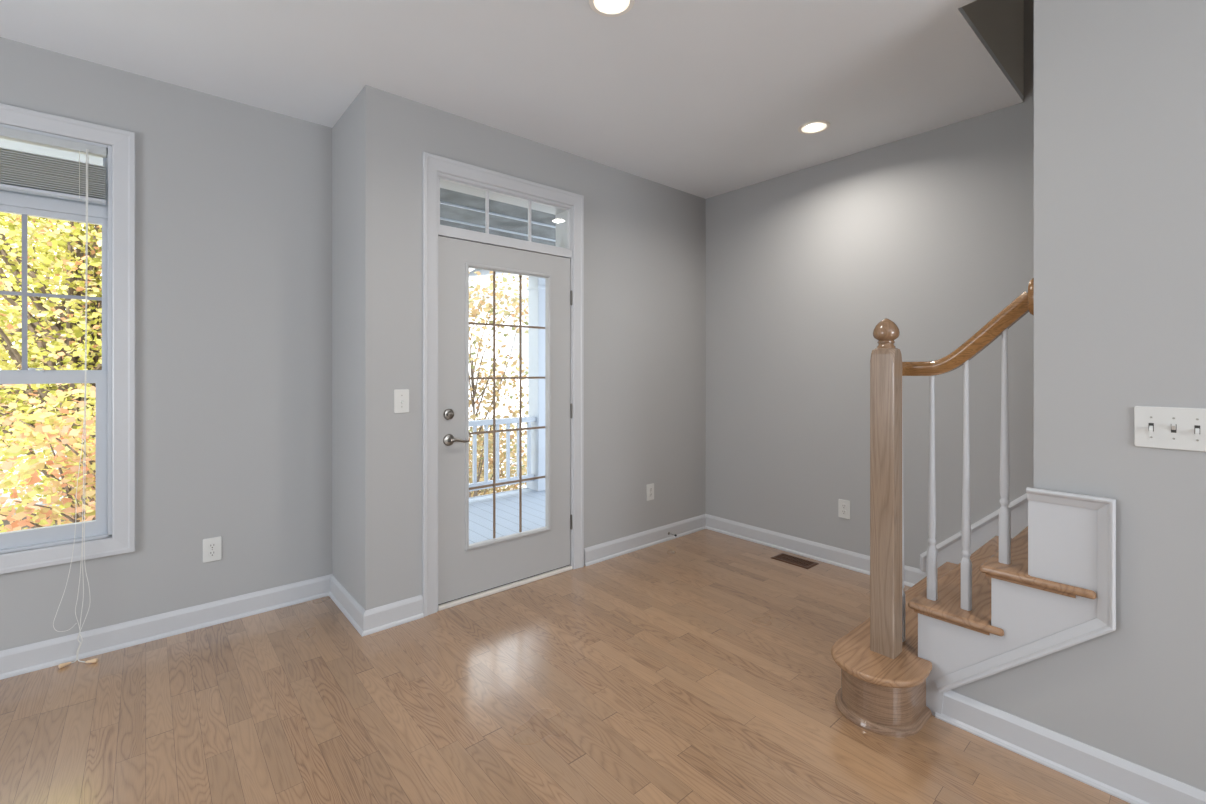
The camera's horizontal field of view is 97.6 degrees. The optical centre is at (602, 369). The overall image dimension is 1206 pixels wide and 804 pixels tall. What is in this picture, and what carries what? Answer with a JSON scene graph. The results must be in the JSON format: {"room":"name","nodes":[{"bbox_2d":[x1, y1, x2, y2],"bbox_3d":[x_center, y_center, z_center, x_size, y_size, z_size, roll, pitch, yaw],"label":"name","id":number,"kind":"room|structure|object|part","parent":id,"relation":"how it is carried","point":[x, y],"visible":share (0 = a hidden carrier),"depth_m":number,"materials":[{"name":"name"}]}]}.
{"room":"entrance hall","nodes":[
{"label":"entrance hall","id":0,"kind":"room"},
{"bbox_2d":[0,37,331,650],"bbox_3d":[-3.063,-0.052,1.958,3.730,2.740,0.180,0,0,-41],"label":"wall","id":1,"kind":"structure","parent":0,"point":[233,199],"depth_m":2.73,"materials":[{"name":"paint"}]},
{"bbox_2d":[0,139,102,165],"bbox_3d":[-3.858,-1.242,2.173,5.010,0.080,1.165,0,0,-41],"label":"trim","id":2,"kind":"structure","parent":1,"relation":"attached to","point":[8,144],"depth_m":2.93,"materials":[{"name":"white plastic"}]},
{"bbox_2d":[0,123,111,553],"bbox_3d":[-2.687,-0.131,2.284,0.836,1.845,0.180,0,0,-41],"label":"window","id":3,"kind":"structure","parent":1,"relation":"in","point":[12,202],"depth_m":2.45,"materials":[{"name":"white plastic"}]},
{"bbox_2d":[0,127,106,667],"bbox_3d":[-2.602,0.139,2.186,0.796,2.357,0.157,0,0,-41],"label":"window blind","id":4,"kind":"object","parent":3,"relation":"attached to","point":[20,171],"visible":1,"depth_m":2.38,"materials":[{"name":"white plastic"}]},
{"bbox_3d":[-2.638,-0.786,2.227,0.790,0.016,0.046,0,0,-41],"label":"rail","id":5,"kind":"part","parent":4,"relation":"part of","materials":[{"name":"white plastic"}]},
{"bbox_3d":[-2.403,0.868,2.360,0.075,0.600,0.012,0,0,-41],"label":"lift cord","id":6,"kind":"part","parent":4,"relation":"part of","materials":[{"name":"white fabric"}]},
{"bbox_3d":[-2.372,1.251,2.371,0.009,0.127,0.042,0,0,27],"label":"lift cord","id":7,"kind":"part","parent":4,"relation":"part of","materials":[{"name":"white fabric"}]},
{"bbox_3d":[-2.389,-0.891,2.410,0.002,0.218,0.007,0,0,-41],"label":"ladder cord","id":8,"kind":"part","parent":4,"relation":"part of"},
{"bbox_3d":[-2.373,0.088,2.401,0.036,2.200,0.036,0,0,-41],"label":"lift cord","id":9,"kind":"part","parent":4,"relation":"part of","materials":[{"name":"white fabric"}]},
{"bbox_3d":[-2.361,0.953,2.392,0.015,0.470,0.008,0,0,-41],"label":"lift cord","id":10,"kind":"part","parent":4,"relation":"part of","materials":[{"name":"white fabric"}]},
{"bbox_3d":[-2.374,-0.222,2.408,0.040,1.580,0.026,0,0,-41],"label":"lift cord","id":11,"kind":"part","parent":4,"relation":"part of","materials":[{"name":"white fabric"}]},
{"bbox_3d":[-2.363,0.088,2.410,0.036,2.200,0.036,0,0,-41],"label":"lift cord","id":12,"kind":"part","parent":4,"relation":"part of","materials":[{"name":"white fabric"}]},
{"bbox_3d":[-2.689,-0.341,2.287,0.808,0.767,0.030,0,0,-41],"label":"sash","id":13,"kind":"part","parent":3,"relation":"part of","materials":[{"name":"white plastic"}]},
{"bbox_3d":[-2.690,-0.908,2.287,0.808,0.267,0.024,0,0,-41],"label":"transom sash","id":14,"kind":"part","parent":3,"relation":"part of","materials":[{"name":"white plastic"}]},
{"bbox_3d":[-2.662,0.394,2.254,0.803,0.764,0.032,0,0,-41],"label":"sash","id":15,"kind":"part","parent":3,"relation":"part of","materials":[{"name":"white plastic"}]},
{"bbox_2d":[0,103,134,574],"bbox_3d":[-2.622,-0.131,2.208,0.998,2.007,0.019,0,0,-41],"label":"trim","id":16,"kind":"structure","parent":1,"relation":"attached to","point":[122,142],"depth_m":2.49,"materials":[{"name":"white paint"}]},
{"bbox_2d":[0,574,331,679],"bbox_3d":[-2.959,1.261,1.913,3.630,0.114,0.024,0,0,-41],"label":"baseboard","id":17,"kind":"structure","parent":1,"relation":"attached to","point":[28,658],"depth_m":2.57,"materials":[{"name":"white paint"}]},
{"bbox_2d":[203,536,220,562],"bbox_3d":[-2.022,0.932,2.734,0.078,0.122,0.009,0,0,-41],"label":"electrical outlet","id":18,"kind":"object","parent":1,"relation":"attached to","point":[211,546],"visible":1,"depth_m":2.73,"materials":[{"name":"plastic"}]},
{"bbox_2d":[208,550,215,556],"bbox_3d":[-2.021,0.952,2.732,0.033,0.033,0.005,0,0,-41],"label":"receptacle","id":19,"kind":"object","parent":18,"relation":"attached to","point":[211,553],"depth_m":2.73,"materials":[{"name":"plastic"}]},
{"bbox_2d":[208,543,215,548],"bbox_3d":[-2.021,0.912,2.732,0.033,0.033,0.005,0,0,-41],"label":"receptacle","id":20,"kind":"object","parent":18,"relation":"attached to","point":[210,545],"depth_m":2.73,"materials":[{"name":"plastic"}]},
{"bbox_2d":[332,99,354,597],"bbox_3d":[-1.462,-0.052,3.050,0.120,2.740,0.624,0,0,-41],"label":"wall","id":21,"kind":"structure","parent":0,"point":[343,131],"depth_m":2.92,"materials":[{"name":"paint"}]},
{"bbox_2d":[329,574,365,635],"bbox_3d":[-1.391,1.261,2.857,0.024,0.114,0.648,0,0,-41],"label":"baseboard","id":22,"kind":"structure","parent":21,"relation":"attached to","point":[354,612],"depth_m":2.83,"materials":[{"name":"white paint"}]},
{"bbox_2d":[469,268,527,495],"bbox_3d":[-2.381,-0.407,19.100,11.600,9.450,9.200,0,0,-41],"label":"sky","id":23,"kind":"structure","parent":0,"point":[483,279],"depth_m":13.57,"materials":[{"name":"white"}]},
{"bbox_3d":[-2.075,2.473,14.002,0.650,1.150,0.030,0,0,-41],"label":"pane","id":24,"kind":"part","parent":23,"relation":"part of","materials":[{"name":"white"}]},
{"bbox_3d":[-2.075,-0.477,14.002,0.650,1.150,0.030,0,0,-41],"label":"pane","id":25,"kind":"part","parent":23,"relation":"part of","materials":[{"name":"white"}]},
{"bbox_2d":[0,0,1023,198],"bbox_3d":[0.186,-1.437,0.343,6.530,0.030,6.875,0,0,-41],"label":"ceiling","id":26,"kind":"structure","parent":0,"point":[705,99],"depth_m":2.43,"materials":[{"name":"paint"}]},
{"bbox_2d":[589,0,634,16],"bbox_3d":[0.034,-1.419,2.039,0.178,0.005,0.178,0,0,-41],"label":"recessed light","id":27,"kind":"object","parent":26,"relation":"in","point":[608,8],"visible":1,"depth_m":2.07,"materials":[{"name":"beige"}]},
{"bbox_2d":[594,0,628,13],"bbox_3d":[0.034,-1.421,2.039,0.136,0.003,0.136,0,0,-41],"label":"diffuser","id":28,"kind":"object","parent":27,"relation":"attached to","point":[600,6],"depth_m":2.07,"materials":[{"name":"beige"}]},
{"bbox_2d":[798,120,829,133],"bbox_3d":[1.238,-1.419,3.102,0.178,0.005,0.178,0,0,-41],"label":"recessed light","id":29,"kind":"object","parent":26,"relation":"in","point":[817,126],"visible":1,"depth_m":3.09,"materials":[{"name":"beige"}]},
{"bbox_2d":[801,122,825,132],"bbox_3d":[1.238,-1.421,3.102,0.136,0.003,0.136,0,0,-41],"label":"diffuser","id":30,"kind":"object","parent":29,"relation":"attached to","point":[809,127],"depth_m":3.10,"materials":[{"name":"beige"}]},
{"bbox_2d":[355,85,705,609],"bbox_3d":[-0.186,-0.052,3.623,2.800,2.740,0.180,0,0,-41],"label":"wall","id":31,"kind":"structure","parent":0,"point":[645,239],"depth_m":3.56,"materials":[{"name":"paint"}]},
{"bbox_2d":[362,595,423,636],"bbox_3d":[-1.078,1.261,2.716,0.312,0.114,0.024,0,0,-41],"label":"baseboard","id":32,"kind":"structure","parent":31,"relation":"attached to","point":[377,619],"depth_m":2.71,"materials":[{"name":"white paint"}]},
{"bbox_2d":[394,389,408,412],"bbox_3d":[-1.044,0.165,2.747,0.078,0.123,0.021,0,0,-41],"label":"light switch","id":33,"kind":"object","parent":31,"relation":"attached to","point":[401,396],"visible":1,"depth_m":2.75,"materials":[{"name":"plastic"}]},
{"bbox_2d":[422,152,583,616],"bbox_3d":[-0.547,0.079,3.179,1.095,2.479,0.019,0,0,-41],"label":"trim","id":34,"kind":"structure","parent":31,"relation":"attached to","point":[432,164],"depth_m":2.87,"materials":[{"name":"white paint"}]},
{"bbox_2d":[438,172,572,610],"bbox_3d":[-0.604,0.118,3.244,0.952,2.400,0.244,0,0,-41],"label":"door","id":35,"kind":"structure","parent":31,"relation":"in","point":[467,572],"depth_m":3.14,"materials":[{"name":"white paint"}]},
{"bbox_3d":[-0.842,0.391,2.916,0.066,0.066,0.047,0,0,-41],"label":"lever","id":36,"kind":"part","parent":35,"relation":"part of","materials":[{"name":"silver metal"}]},
{"bbox_3d":[-0.794,0.395,2.933,0.117,0.032,0.022,0,0,-43],"label":"lever arm","id":37,"kind":"part","parent":35,"relation":"part of","materials":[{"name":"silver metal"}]},
{"bbox_2d":[438,176,570,249],"bbox_3d":[-0.568,-0.923,3.201,0.916,0.274,0.028,0,0,-41],"label":"window","id":38,"kind":"structure","parent":35,"relation":"attached to","point":[487,190],"depth_m":3.15,"materials":[{"name":"white paint"}]},
{"bbox_2d":[469,271,544,537],"bbox_3d":[-0.581,0.211,3.217,0.548,1.593,0.008,0,0,-41],"label":"grille","id":39,"kind":"object","parent":35,"relation":"attached to","point":[494,324],"depth_m":3.21,"materials":[{"name":"brown metal"}]},
{"bbox_3d":[-0.565,0.211,3.198,0.594,1.639,0.039,0,0,-41],"label":"lite frame","id":40,"kind":"part","parent":35,"relation":"part of","materials":[{"name":"paint"}]},
{"bbox_2d":[584,514,705,565],"bbox_3d":[0.371,1.261,3.970,1.302,0.114,0.024,0,0,-41],"label":"baseboard","id":41,"kind":"structure","parent":31,"relation":"attached to","point":[601,552],"depth_m":3.89,"materials":[{"name":"white paint"}]},
{"bbox_2d":[647,483,653,500],"bbox_3d":[0.357,0.921,3.967,0.078,0.122,0.009,0,0,-41],"label":"electrical outlet","id":42,"kind":"object","parent":31,"relation":"attached to","point":[650,487],"visible":1,"depth_m":3.96,"materials":[{"name":"plastic"}]},
{"bbox_2d":[0,529,1130,803],"bbox_3d":[0.238,1.378,0.282,6.530,0.120,6.715,0,0,-41],"label":"floor","id":43,"kind":"structure","parent":0,"point":[699,667],"depth_m":2.04,"materials":[{"name":"brown wood"}]},
{"bbox_2d":[771,553,818,568],"bbox_3d":[1.317,1.315,3.637,0.152,0.006,0.276,0,0,-41],"label":"floor vent","id":44,"kind":"object","parent":43,"relation":"in","point":[786,558],"visible":1,"depth_m":3.63,"materials":[{"name":"brown metal"}]},
{"bbox_2d":[831,487,1115,736],"bbox_3d":[2.031,0.250,1.859,1.555,2.136,2.159,0,0,-41],"label":"staircase","id":45,"kind":"structure","parent":43,"relation":"on","point":[1056,592],"depth_m":1.89,"materials":[{"name":"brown wood"}]},
{"bbox_3d":[1.521,1.304,2.441,1.515,0.028,0.300,0,0,-41],"label":"shoe moulding","id":46,"kind":"part","parent":45,"relation":"part of","materials":[{"name":"brown wood"}]},
{"bbox_2d":[870,278,1033,658],"bbox_3d":[1.303,0.396,1.979,0.204,1.431,0.509,0,0,-45],"label":"stair railing","id":47,"kind":"object","parent":45,"relation":"on","point":[887,368],"visible":0.99,"depth_m":2.05,"materials":[{"name":"brown wood"}]},
{"bbox_3d":[1.119,0.513,2.087,0.089,1.195,0.089,0,0,-41],"label":"newel post","id":48,"kind":"part","parent":47,"relation":"part of","materials":[{"name":"brown wood"}]},
{"bbox_3d":[1.327,-0.125,1.998,0.127,0.303,0.497,0,0,-41],"label":"handrail","id":49,"kind":"part","parent":47,"relation":"part of","materials":[{"name":"brown wood"}]},
{"bbox_3d":[1.289,0.938,1.964,0.012,0.013,0.242,0,0,-41],"label":"cove moulding","id":50,"kind":"part","parent":45,"relation":"part of","materials":[{"name":"brown wood"}]},
{"bbox_3d":[1.415,0.807,1.815,0.020,0.813,0.499,0,0,-41],"label":"panel moulding","id":51,"kind":"part","parent":45,"relation":"part of","materials":[{"name":"white paint"}]},
{"bbox_3d":[1.440,0.731,1.789,0.012,0.013,0.240,0,0,-41],"label":"cove moulding","id":52,"kind":"part","parent":45,"relation":"part of","materials":[{"name":"brown wood"}]},
{"bbox_2d":[706,0,1033,568],"bbox_3d":[2.847,-1.332,2.181,0.100,5.300,5.971,0,0,-41],"label":"wall","id":53,"kind":"structure","parent":0,"point":[930,233],"depth_m":3.44,"materials":[{"name":"paint"}]},
{"bbox_2d":[706,514,924,586],"bbox_3d":[1.385,1.261,3.776,0.024,0.114,1.645,0,0,-41],"label":"baseboard","id":54,"kind":"structure","parent":53,"relation":"attached to","point":[854,561],"depth_m":3.74,"materials":[{"name":"white paint"}]},
{"bbox_2d":[838,499,849,518],"bbox_3d":[1.610,0.932,3.527,0.009,0.122,0.078,0,0,-41],"label":"electrical outlet","id":55,"kind":"object","parent":53,"relation":"attached to","point":[843,505],"visible":1,"depth_m":3.52,"materials":[{"name":"plastic"}]},
{"bbox_2d":[952,0,1205,791],"bbox_3d":[3.028,-1.382,1.021,1.345,5.400,3.980,0,0,-41],"label":"wall","id":56,"kind":"structure","parent":0,"point":[1120,85],"depth_m":1.63,"materials":[{"name":"paint"}]},
{"bbox_2d":[935,690,1205,803],"bbox_3d":[2.540,1.261,0.539,0.024,0.114,3.890,0,0,-41],"label":"baseboard","id":57,"kind":"structure","parent":56,"relation":"attached to","point":[1130,782],"depth_m":1.72,"materials":[{"name":"white paint"}]},
{"bbox_2d":[1134,406,1205,451],"bbox_3d":[1.670,0.173,1.546,0.021,0.123,0.164,0,0,-41],"label":"light switch","id":58,"kind":"object","parent":56,"relation":"attached to","point":[1154,427],"visible":1,"depth_m":1.55,"materials":[{"name":"plastic"}]},
{"label":"outside","id":59,"kind":"structure","parent":0,"visible":0},
{"bbox_3d":[-26.913,4.418,38.734,90.000,0.200,86.200,0,0,-41],"label":"ground","id":60,"kind":"structure","parent":59,"visible":0},
{"bbox_2d":[0,448,94,530],"bbox_3d":[-10.834,3.043,10.990,5.000,2.550,3.800,0,0,-41],"label":"tree","id":61,"kind":"object","parent":60,"relation":"on","point":[5,522],"visible":0.02,"depth_m":9.55,"materials":[{"name":"plant"}]},
{"bbox_2d":[0,344,95,532],"bbox_3d":[-5.073,2.039,5.253,3.209,4.573,2.772,0,0,-41],"label":"maple tree","id":62,"kind":"object","parent":60,"relation":"on","point":[28,473],"visible":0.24,"depth_m":4.95,"materials":[{"name":"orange plant"}]},
{"bbox_2d":[0,213,101,447],"bbox_3d":[-15.106,-0.380,14.056,13.146,10.812,6.890,0,0,-41],"label":"maple tree","id":63,"kind":"object","parent":60,"relation":"on","point":[14,283],"visible":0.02,"depth_m":13.29,"materials":[{"name":"yellow plant"}]},
{"bbox_2d":[0,212,101,528],"bbox_3d":[-7.463,-0.426,7.793,5.347,9.522,7.435,0,0,29],"label":"maple tree","id":64,"kind":"object","parent":60,"relation":"on","point":[73,281],"visible":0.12,"depth_m":7.09,"materials":[{"name":"yellow plant"}]},
{"bbox_2d":[469,412,526,496],"bbox_3d":[-2.720,2.527,10.809,2.874,3.757,5.060,0,0,43],"label":"maple tree","id":65,"kind":"object","parent":60,"relation":"on","point":[509,487],"visible":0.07,"depth_m":10.94,"materials":[{"name":"beige plant"}]},
{"bbox_2d":[469,271,527,497],"bbox_3d":[-1.891,0.823,8.037,2.808,6.997,2.300,0,0,-28],"label":"maple tree","id":66,"kind":"object","parent":60,"relation":"on","point":[475,312],"visible":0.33,"depth_m":8.01,"materials":[{"name":"beige plant"}]},
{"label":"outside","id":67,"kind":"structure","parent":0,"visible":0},
{"bbox_2d":[469,488,544,543],"bbox_3d":[-0.448,1.498,5.254,6.600,0.060,2.589,0,0,-41],"label":"porch deck","id":68,"kind":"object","parent":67,"point":[533,502],"depth_m":5.38,"materials":[{"name":"paint"}]},
{"bbox_2d":[526,276,544,490],"bbox_3d":[-0.766,0.153,6.538,0.270,2.630,0.260,0,0,-41],"label":"porch post","id":69,"kind":"object","parent":68,"relation":"on","point":[536,285],"visible":0.57,"depth_m":6.43,"materials":[{"name":"white wood"}]},
{"bbox_2d":[469,416,535,491],"bbox_3d":[-1.735,0.963,5.660,2.385,0.780,0.080,0,0,-41],"label":"porch railing","id":70,"kind":"object","parent":69,"relation":"attached to","point":[507,421],"visible":0.36,"depth_m":6.10,"materials":[{"name":"white wood"}]},
{"bbox_3d":[-1.742,1.313,5.654,2.365,0.080,0.050,0,0,-41],"label":"rail","id":71,"kind":"part","parent":70,"relation":"part of","materials":[{"name":"white wood"}]},
{"bbox_3d":[-1.735,0.603,5.660,2.385,0.060,0.080,0,0,-41],"label":"rail","id":72,"kind":"part","parent":70,"relation":"part of","materials":[{"name":"white wood"}]},
{"bbox_3d":[-0.774,-1.297,6.571,5.370,0.270,0.150,0,0,-41],"label":"beam","id":73,"kind":"structure","parent":0,"visible":0},
{"bbox_2d":[440,188,555,245],"bbox_3d":[0.008,-1.452,5.668,5.370,0.040,2.639,0,0,-41],"label":"ceiling","id":74,"kind":"structure","parent":73,"relation":"on","point":[449,196],"depth_m":4.98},
{"bbox_2d":[440,201,555,241],"bbox_3d":[-0.162,-1.425,5.864,5.370,0.015,0.480,0,0,-41],"label":"trim","id":75,"kind":"structure","parent":74,"relation":"attached to","point":[441,202],"depth_m":5.09,"materials":[{"name":"white wood"}]}
]}

